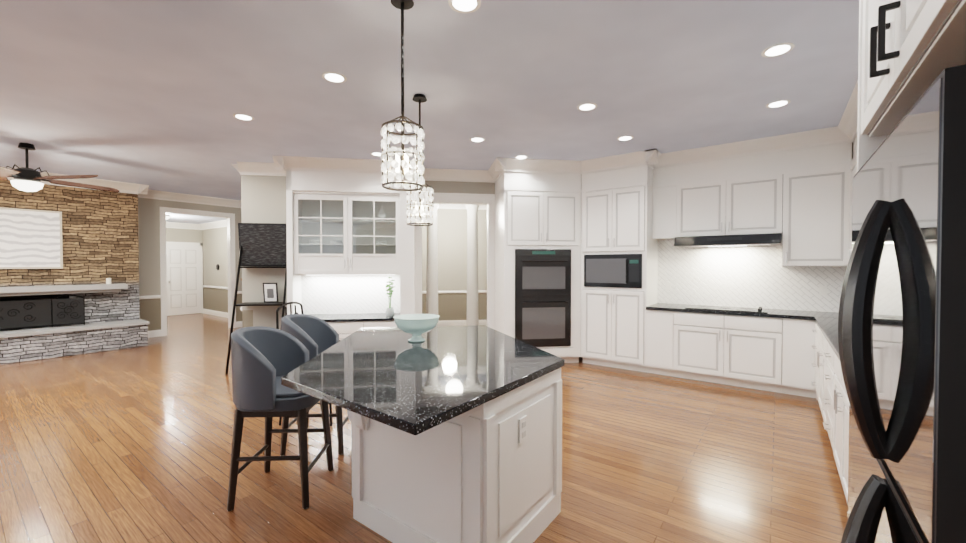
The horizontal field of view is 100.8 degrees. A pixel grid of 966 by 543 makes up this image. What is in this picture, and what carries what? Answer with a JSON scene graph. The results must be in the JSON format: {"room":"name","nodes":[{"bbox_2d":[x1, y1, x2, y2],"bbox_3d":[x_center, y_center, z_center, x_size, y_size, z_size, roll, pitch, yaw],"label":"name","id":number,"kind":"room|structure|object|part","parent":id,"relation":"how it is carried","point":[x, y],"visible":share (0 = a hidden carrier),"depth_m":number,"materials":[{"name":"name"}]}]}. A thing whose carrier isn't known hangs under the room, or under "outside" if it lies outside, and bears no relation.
{"room":"kitchen","nodes":[
{"label":"kitchen","id":0,"kind":"room"},
{"bbox_2d":[166,228,202,315],"bbox_3d":[-9.629,-0.196,10.997,0.120,3.000,3.270,1,1,37],"label":"wall","id":1,"kind":"structure","parent":0,"point":[172,234],"depth_m":11.89,"materials":[{"name":"beige paint"}]},
{"bbox_2d":[166,222,198,229],"bbox_3d":[-9.571,-0.054,10.864,0.135,2.720,3.120,1,1,37],"label":"trim","id":2,"kind":"structure","parent":1,"relation":"attached to","point":[177,225],"depth_m":11.79,"materials":[{"name":"white wood"}]},
{"bbox_2d":[166,241,202,315],"bbox_3d":[-8.882,0.210,11.839,0.087,2.160,1.020,1,1,37],"label":"door","id":3,"kind":"structure","parent":1,"relation":"attached to","point":[184,269],"depth_m":11.88,"materials":[{"name":"white wood"}]},
{"bbox_2d":[138,197,241,330],"bbox_3d":[-6.599,-0.156,8.561,0.150,3.000,15.000,1,1,37],"label":"wall","id":4,"kind":"structure","parent":0,"point":[149,245],"depth_m":8.21,"materials":[{"name":"beige paint"}]},
{"bbox_2d":[5,167,148,194],"bbox_3d":[-7.638,-1.539,6.433,0.685,0.165,3.410,1,1,37],"label":"crown molding","id":5,"kind":"structure","parent":4,"relation":"attached to","point":[130,187],"depth_m":7.17,"materials":[{"name":"white wood"}]},
{"bbox_2d":[138,189,241,337],"bbox_3d":[-6.484,-0.155,8.476,0.135,3.000,15.000,1,1,37],"label":"trim","id":6,"kind":"structure","parent":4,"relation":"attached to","point":[177,197],"depth_m":8.55,"materials":[{"name":"white wood"}]},
{"bbox_2d":[160,207,235,335],"bbox_3d":[-6.329,-0.007,8.911,0.170,2.690,1.420,1,1,37],"label":"trim","id":7,"kind":"structure","parent":4,"relation":"attached to","point":[230,217],"depth_m":8.83,"materials":[{"name":"white wood"}]},
{"bbox_2d":[166,213,226,223],"bbox_3d":[-8.071,-1.427,9.829,3.750,0.060,3.280,1,1,37],"label":"ceiling","id":8,"kind":"structure","parent":0,"point":[183,218],"depth_m":10.88,"materials":[{"name":"paint"}]},
{"bbox_2d":[202,227,227,312],"bbox_3d":[-7.059,-0.200,11.216,3.750,3.000,0.120,1,1,37],"label":"wall","id":9,"kind":"structure","parent":0,"point":[214,244],"depth_m":11.73,"materials":[{"name":"beige paint"}]},
{"bbox_2d":[199,220,227,317],"bbox_3d":[-7.134,-0.058,11.116,3.750,2.720,0.135,1,1,37],"label":"trim","id":10,"kind":"structure","parent":9,"relation":"attached to","point":[211,225],"depth_m":11.65,"materials":[{"name":"white wood"}]},
{"bbox_2d":[241,175,252,327],"bbox_3d":[-3.748,-0.136,7.315,0.150,3.000,2.600,0,1,-8],"label":"wall","id":11,"kind":"structure","parent":0,"point":[246,217],"depth_m":6.03,"materials":[{"name":"white paint"}]},
{"bbox_2d":[252,175,494,329],"bbox_3d":[-1.020,-0.122,6.483,5.000,3.000,0.150,0,1,-8],"label":"wall","id":12,"kind":"structure","parent":0,"point":[268,199],"depth_m":6.08,"materials":[{"name":"grey paint"}]},
{"bbox_2d":[301,275,399,314],"bbox_3d":[-2.042,0.351,6.256,1.510,0.619,0.010,0,1,-8],"label":"backsplash","id":13,"kind":"structure","parent":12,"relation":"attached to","point":[342,294],"depth_m":6.24,"materials":[{"name":"tile"}]},
{"bbox_2d":[310,313,399,321],"bbox_3d":[-1.997,0.687,5.962,1.510,0.040,0.611,0,1,-8],"label":"countertop","id":14,"kind":"structure","parent":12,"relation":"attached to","point":[353,317],"depth_m":5.81,"materials":[{"name":"black stone"}]},
{"bbox_2d":[385,277,394,316],"bbox_3d":[-1.372,0.375,5.933,0.149,0.581,0.201,0,1,-8],"label":"potted plant","id":15,"kind":"object","parent":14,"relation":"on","point":[390,311],"visible":1,"depth_m":5.90,"materials":[{"name":"green plant"}]},
{"bbox_2d":[231,162,493,310],"bbox_3d":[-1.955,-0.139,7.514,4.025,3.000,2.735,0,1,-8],"label":"crown molding","id":16,"kind":"structure","parent":12,"relation":"attached to","point":[268,169],"depth_m":6.33,"materials":[{"name":"white wood"}]},
{"bbox_2d":[415,192,494,329],"bbox_3d":[-0.455,0.057,6.561,1.340,2.640,0.212,0,1,-8],"label":"trim","id":17,"kind":"structure","parent":12,"relation":"attached to","point":[488,200],"depth_m":6.52,"materials":[{"name":"white wood"}]},
{"bbox_2d":[0,313,847,542],"bbox_3d":[-4.238,1.403,6.775,17.200,0.060,15.100,1,1,37],"label":"floor","id":18,"kind":"structure","parent":0,"point":[131,445],"depth_m":3.02,"materials":[{"name":"brown wood"}]},
{"bbox_2d":[0,179,149,364],"bbox_3d":[-7.479,-0.119,6.338,1.077,2.998,3.180,1,1,37],"label":"fireplace","id":19,"kind":"object","parent":18,"relation":"on","point":[100,241],"depth_m":6.93,"materials":[{"name":"stone"}]},
{"bbox_2d":[0,207,62,268],"bbox_3d":[-7.433,-0.519,6.298,0.035,0.960,1.120,1,1,37],"label":"framed artwork","id":20,"kind":"object","parent":19,"relation":"attached to","point":[30,239],"visible":1,"depth_m":6.45,"materials":[{"name":"beige wood"}]},
{"bbox_2d":[0,294,84,329],"bbox_3d":[-7.335,0.660,6.245,0.155,0.533,1.574,1,1,37],"label":"fireplace screen","id":21,"kind":"object","parent":19,"relation":"attached to","point":[52,312],"visible":1,"depth_m":6.53,"materials":[{"name":"black metal"}]},
{"bbox_3d":[-7.392,0.257,6.218,0.269,0.250,2.800,1,1,37],"label":"fireplace top","id":22,"kind":"part","parent":19,"relation":"part of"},
{"bbox_2d":[225,246,286,373],"bbox_3d":[-3.207,0.340,5.761,0.694,2.109,0.624,0,1,-8],"label":"ladder shelf","id":23,"kind":"object","parent":18,"relation":"on","point":[251,304],"visible":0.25,"depth_m":5.75,"materials":[{"name":"black metal"}]},
{"bbox_2d":[238,223,286,265],"bbox_3d":[-3.236,-0.394,5.946,0.720,0.640,0.024,0,7,-9],"label":"panel","id":24,"kind":"object","parent":23,"relation":"attached to","point":[263,244],"visible":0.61,"depth_m":5.93,"materials":[{"name":"black"}]},
{"bbox_2d":[263,283,278,302],"bbox_3d":[-3.165,0.315,5.958,0.200,0.300,0.020,0,9,-8],"label":"frame","id":25,"kind":"object","parent":23,"relation":"on","point":[270,292],"visible":0.98,"depth_m":5.95,"materials":[{"name":"black"}]},
{"bbox_2d":[227,326,333,510],"bbox_3d":[-1.345,0.907,2.647,0.569,1.069,0.570,0,1,-2],"label":"bar stool","id":26,"kind":"object","parent":18,"relation":"on","point":[264,360],"visible":0.85,"depth_m":2.44,"materials":[{"name":"grey leather"}]},
{"bbox_2d":[276,302,340,425],"bbox_3d":[-1.645,0.860,3.930,0.522,1.122,0.519,0,1,2],"label":"stool","id":27,"kind":"object","parent":18,"relation":"on","point":[277,327],"visible":0.25,"depth_m":3.71,"materials":[{"name":"black metal"}]},
{"bbox_2d":[280,314,348,455],"bbox_3d":[-1.377,0.896,3.342,0.569,1.069,0.570,0,1,-2],"label":"bar stool","id":28,"kind":"object","parent":18,"relation":"on","point":[314,336],"visible":0.29,"depth_m":3.16,"materials":[{"name":"leather"}]},
{"bbox_2d":[286,170,414,339],"bbox_3d":[-1.931,-0.080,5.948,1.800,3.064,0.634,0,1,-8],"label":"built-in hutch","id":29,"kind":"object","parent":18,"relation":"on","point":[407,275],"visible":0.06,"depth_m":5.94,"materials":[{"name":"white wood"}]},
{"bbox_2d":[286,170,414,274],"bbox_3d":[-1.947,-0.778,6.044,1.800,1.670,0.416,0,1,-8],"label":"upper cabinet","id":30,"kind":"object","parent":29,"relation":"attached to","point":[346,223],"visible":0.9,"depth_m":5.91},
{"bbox_2d":[272,156,580,182],"bbox_3d":[-0.748,-1.531,5.959,4.420,0.165,0.920,0,1,-8],"label":"crown molding","id":31,"kind":"structure","parent":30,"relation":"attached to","point":[499,167],"depth_m":5.75,"materials":[{"name":"white wood"}]},
{"bbox_2d":[426,204,439,325],"bbox_3d":[-0.976,-0.142,7.678,0.400,3.000,0.400,0,1,-8],"label":"column","id":32,"kind":"structure","parent":18,"relation":"on","point":[432,277],"depth_m":7.59,"materials":[{"name":"white wood"}]},
{"bbox_2d":[347,368,561,542],"bbox_3d":[-0.280,0.998,2.863,1.775,0.880,1.722,1,1,37],"label":"kitchen island","id":33,"kind":"object","parent":18,"relation":"on","point":[480,474],"depth_m":2.03,"materials":[{"name":"white wood"}]},
{"bbox_3d":[-0.838,0.726,2.392,0.150,0.318,0.094,0,1,-3],"label":"island arm","id":34,"kind":"part","parent":33,"relation":"part of"},
{"bbox_3d":[-0.720,0.729,2.206,0.094,0.318,0.150,1,1,37],"label":"island arm","id":35,"kind":"part","parent":33,"relation":"part of"},
{"bbox_2d":[281,325,564,434],"bbox_3d":[-0.436,0.537,2.811,1.988,0.040,2.018,1,1,37],"label":"island countertop","id":36,"kind":"structure","parent":33,"relation":"on","point":[394,377],"depth_m":2.09,"materials":[{"name":"black stone"}]},
{"bbox_2d":[393,314,439,341],"bbox_3d":[-0.491,0.424,2.963,0.340,0.180,0.340,1,1,37],"label":"glass bowl","id":37,"kind":"object","parent":36,"relation":"on","point":[416,326],"visible":1,"depth_m":2.87,"materials":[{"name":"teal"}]},
{"bbox_2d":[519,415,526,442],"bbox_3d":[0.204,0.801,2.031,0.011,0.120,0.070,1,1,37],"label":"outlet","id":38,"kind":"object","parent":33,"relation":"attached to","point":[522,429],"visible":0.98,"depth_m":2.02,"materials":[{"name":"white plastic"}]},
{"bbox_2d":[464,205,479,325],"bbox_3d":[-0.204,-0.144,7.792,0.400,3.000,0.400,0,1,-8],"label":"column","id":39,"kind":"structure","parent":18,"relation":"on","point":[472,266],"depth_m":7.70,"materials":[{"name":"white wood"}]},
{"bbox_2d":[495,172,580,362],"bbox_3d":[0.837,-0.118,6.232,1.170,2.999,0.887,0,1,-8],"label":"tall cabinet","id":40,"kind":"object","parent":18,"relation":"on","point":[537,260],"visible":0.92,"depth_m":5.87,"materials":[{"name":"white wood"}]},
{"bbox_2d":[581,165,657,372],"bbox_3d":[2.007,-0.112,5.925,0.940,2.999,0.684,1,1,37],"label":"tall cabinet","id":41,"kind":"object","parent":18,"relation":"on","point":[619,267],"visible":0.98,"depth_m":5.66,"materials":[{"name":"white wood"}]},
{"bbox_2d":[646,310,817,399],"bbox_3d":[3.355,0.963,4.952,2.405,0.880,0.672,1,1,37],"label":"base cabinet","id":42,"kind":"object","parent":18,"relation":"on","point":[777,355],"visible":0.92,"depth_m":4.82,"materials":[{"name":"white wood"}]},
{"bbox_2d":[646,303,838,319],"bbox_3d":[3.362,0.503,4.952,2.406,0.040,0.651,1,1,37],"label":"countertop","id":43,"kind":"structure","parent":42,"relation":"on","point":[792,314],"depth_m":4.79,"materials":[{"name":"black stone"}]},
{"bbox_2d":[686,305,767,312],"bbox_3d":[3.119,0.462,5.124,0.870,0.034,0.490,1,1,37],"label":"cooktop","id":44,"kind":"object","parent":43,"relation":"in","point":[742,309],"visible":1,"depth_m":5.07,"materials":[{"name":"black glass"}]},
{"bbox_2d":[811,324,849,512],"bbox_3d":[2.738,1.001,2.662,0.674,0.880,3.846,1,1,37],"label":"base cabinet","id":45,"kind":"object","parent":18,"relation":"on","point":[832,396],"visible":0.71,"depth_m":2.88,"materials":[{"name":"white wood"}]},
{"bbox_2d":[814,317,839,359],"bbox_3d":[2.736,0.541,2.634,0.651,0.040,3.810,1,1,37],"label":"countertop","id":46,"kind":"structure","parent":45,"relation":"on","point":[828,327],"depth_m":3.50,"materials":[{"name":"black stone"}]},
{"bbox_2d":[838,64,965,542],"bbox_3d":[1.216,0.582,0.773,0.826,1.780,0.910,1,1,37],"label":"fridge","id":47,"kind":"object","parent":18,"relation":"on","point":[902,330],"visible":1,"depth_m":0.72,"materials":[{"name":"silver"}]},
{"bbox_2d":[849,0,965,258],"bbox_3d":[2.487,-0.055,2.401,0.786,2.999,5.116,1,1,37],"label":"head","id":48,"kind":"object","parent":18,"relation":"on","point":[909,51],"visible":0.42,"depth_m":0.93},
{"bbox_2d":[838,80,857,142],"bbox_3d":[2.456,-1.473,2.400,0.870,0.165,5.385,1,1,37],"label":"crown molding","id":49,"kind":"structure","parent":48,"relation":"attached to","point":[847,125],"depth_m":3.95,"materials":[{"name":"white wood"}]},
{"bbox_2d":[0,0,858,199],"bbox_3d":[-4.238,-1.666,6.725,17.200,0.080,15.100,1,1,37],"label":"ceiling","id":50,"kind":"structure","parent":0,"point":[155,94],"depth_m":3.27,"materials":[{"name":"paint"}]},
{"bbox_2d":[0,142,119,191],"bbox_3d":[-5.750,-1.298,5.063,1.741,0.599,1.780,1,1,37],"label":"ceiling fan","id":51,"kind":"object","parent":50,"relation":"hanging from","point":[27,178],"visible":1,"depth_m":4.96,"materials":[{"name":"brown wood"}]},
{"bbox_2d":[233,113,253,120],"bbox_3d":[-2.452,-1.590,4.096,0.189,0.026,0.189,0,1,-2],"label":"recessed light","id":52,"kind":"object","parent":50,"relation":"in","point":[239,116],"depth_m":4.09,"materials":[{"name":"white plastic"}]},
{"bbox_2d":[322,72,346,82],"bbox_3d":[-1.201,-1.576,3.232,0.189,0.026,0.189,0,1,13],"label":"recessed light","id":53,"kind":"object","parent":50,"relation":"in","point":[333,77],"depth_m":3.22,"materials":[{"name":"white"}]},
{"bbox_2d":[370,152,380,155],"bbox_3d":[-1.440,-1.613,5.462,0.189,0.026,0.189,0,1,-2],"label":"recessed light","id":54,"kind":"object","parent":50,"relation":"in","point":[373,153],"depth_m":5.42,"materials":[{"name":"white"}]},
{"bbox_2d":[380,0,424,190],"bbox_3d":[-0.455,-1.014,2.265,0.246,1.075,0.246,1,1,37],"label":"pendant light","id":55,"kind":"object","parent":50,"relation":"hanging from","point":[404,162],"visible":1,"depth_m":2.24,"materials":[{"name":"clear glass"}]},
{"bbox_2d":[406,94,433,225],"bbox_3d":[-0.567,-0.996,3.593,0.246,1.155,0.246,1,1,37],"label":"pendant light","id":56,"kind":"object","parent":50,"relation":"hanging from","point":[419,99],"visible":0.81,"depth_m":3.55,"materials":[{"name":"clear glass"}]},
{"bbox_2d":[448,0,480,12],"bbox_3d":[-0.106,-1.561,2.309,0.189,0.026,0.189,0,1,28],"label":"recessed light","id":57,"kind":"object","parent":50,"relation":"in","point":[465,6],"depth_m":2.33,"materials":[{"name":"white plastic"}]},
{"bbox_2d":[470,137,484,141],"bbox_3d":[-0.067,-1.602,4.830,0.189,0.026,0.189,0,1,28],"label":"recessed light","id":58,"kind":"object","parent":50,"relation":"in","point":[474,139],"depth_m":4.81,"materials":[{"name":"white"}]},
{"bbox_2d":[515,155,527,158],"bbox_3d":[0.539,-1.615,5.614,0.189,0.026,0.189,0,1,28],"label":"recessed light","id":59,"kind":"object","parent":50,"relation":"in","point":[519,156],"depth_m":5.60,"materials":[{"name":"white"}]},
{"bbox_2d":[577,103,596,110],"bbox_3d":[0.997,-1.586,3.831,0.189,0.026,0.189,0,1,28],"label":"recessed light","id":60,"kind":"object","parent":50,"relation":"in","point":[585,106],"depth_m":3.82,"materials":[{"name":"white"}]},
{"bbox_2d":[617,136,633,140],"bbox_3d":[1.700,-1.601,4.779,0.189,0.026,0.189,0,1,28],"label":"recessed light","id":61,"kind":"object","parent":50,"relation":"in","point":[623,138],"depth_m":4.77,"materials":[{"name":"white plastic"}]},
{"bbox_2d":[761,43,794,57],"bbox_3d":[2.077,-1.569,2.820,0.189,0.026,0.189,0,1,28],"label":"recessed light","id":62,"kind":"object","parent":50,"relation":"in","point":[782,48],"depth_m":2.82,"materials":[{"name":"white"}]},
{"bbox_2d":[766,100,790,107],"bbox_3d":[2.774,-1.585,3.760,0.189,0.026,0.189,1,1,31],"label":"recessed light","id":63,"kind":"object","parent":50,"relation":"in","point":[779,103],"depth_m":3.74,"materials":[{"name":"white"}]},
{"bbox_2d":[422,208,486,320],"bbox_3d":[-1.044,-0.150,8.173,5.750,3.000,3.200,0,1,-8],"label":"wall","id":64,"kind":"structure","parent":0,"point":[452,246],"depth_m":9.69,"materials":[{"name":"beige paint"}]},
{"bbox_2d":[422,204,486,325],"bbox_3d":[-1.033,-0.149,8.099,5.450,3.000,3.050,0,1,-8],"label":"trim","id":65,"kind":"structure","parent":64,"relation":"attached to","point":[455,322],"depth_m":9.68,"materials":[{"name":"white wood"}]},
{"label":"hood","id":66,"kind":"object","parent":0,"visible":0},
{"bbox_2d":[657,236,846,312],"bbox_3d":[3.552,0.008,5.201,2.406,0.939,0.016,1,1,37],"label":"backsplash","id":67,"kind":"structure","parent":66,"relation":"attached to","point":[747,276],"depth_m":5.28,"materials":[{"name":"tile"}]},
{"bbox_3d":[3.394,0.220,5.315,1.790,0.115,0.006,1,1,37],"label":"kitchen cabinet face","id":68,"kind":"part","parent":67,"relation":"part of","materials":[{"name":"white tile"}]},
{"bbox_2d":[652,142,851,266],"bbox_3d":[3.309,-0.832,5.137,2.076,1.534,0.382,1,1,37],"label":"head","id":69,"kind":"object","parent":66,"relation":"attached to","point":[799,200],"visible":0.92,"depth_m":4.82},
{"bbox_2d":[581,126,850,173],"bbox_3d":[2.782,-1.517,5.083,3.160,0.165,0.425,1,1,37],"label":"crown molding","id":70,"kind":"structure","parent":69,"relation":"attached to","point":[654,158],"depth_m":5.08,"materials":[{"name":"white wood"}]},
{"bbox_2d":[674,233,780,246],"bbox_3d":[3.144,-0.390,5.169,1.140,0.123,0.514,1,1,37],"label":"range hood","id":71,"kind":"object","parent":69,"relation":"attached to","point":[740,240],"visible":1,"depth_m":4.97,"materials":[{"name":"black"}]}
]}

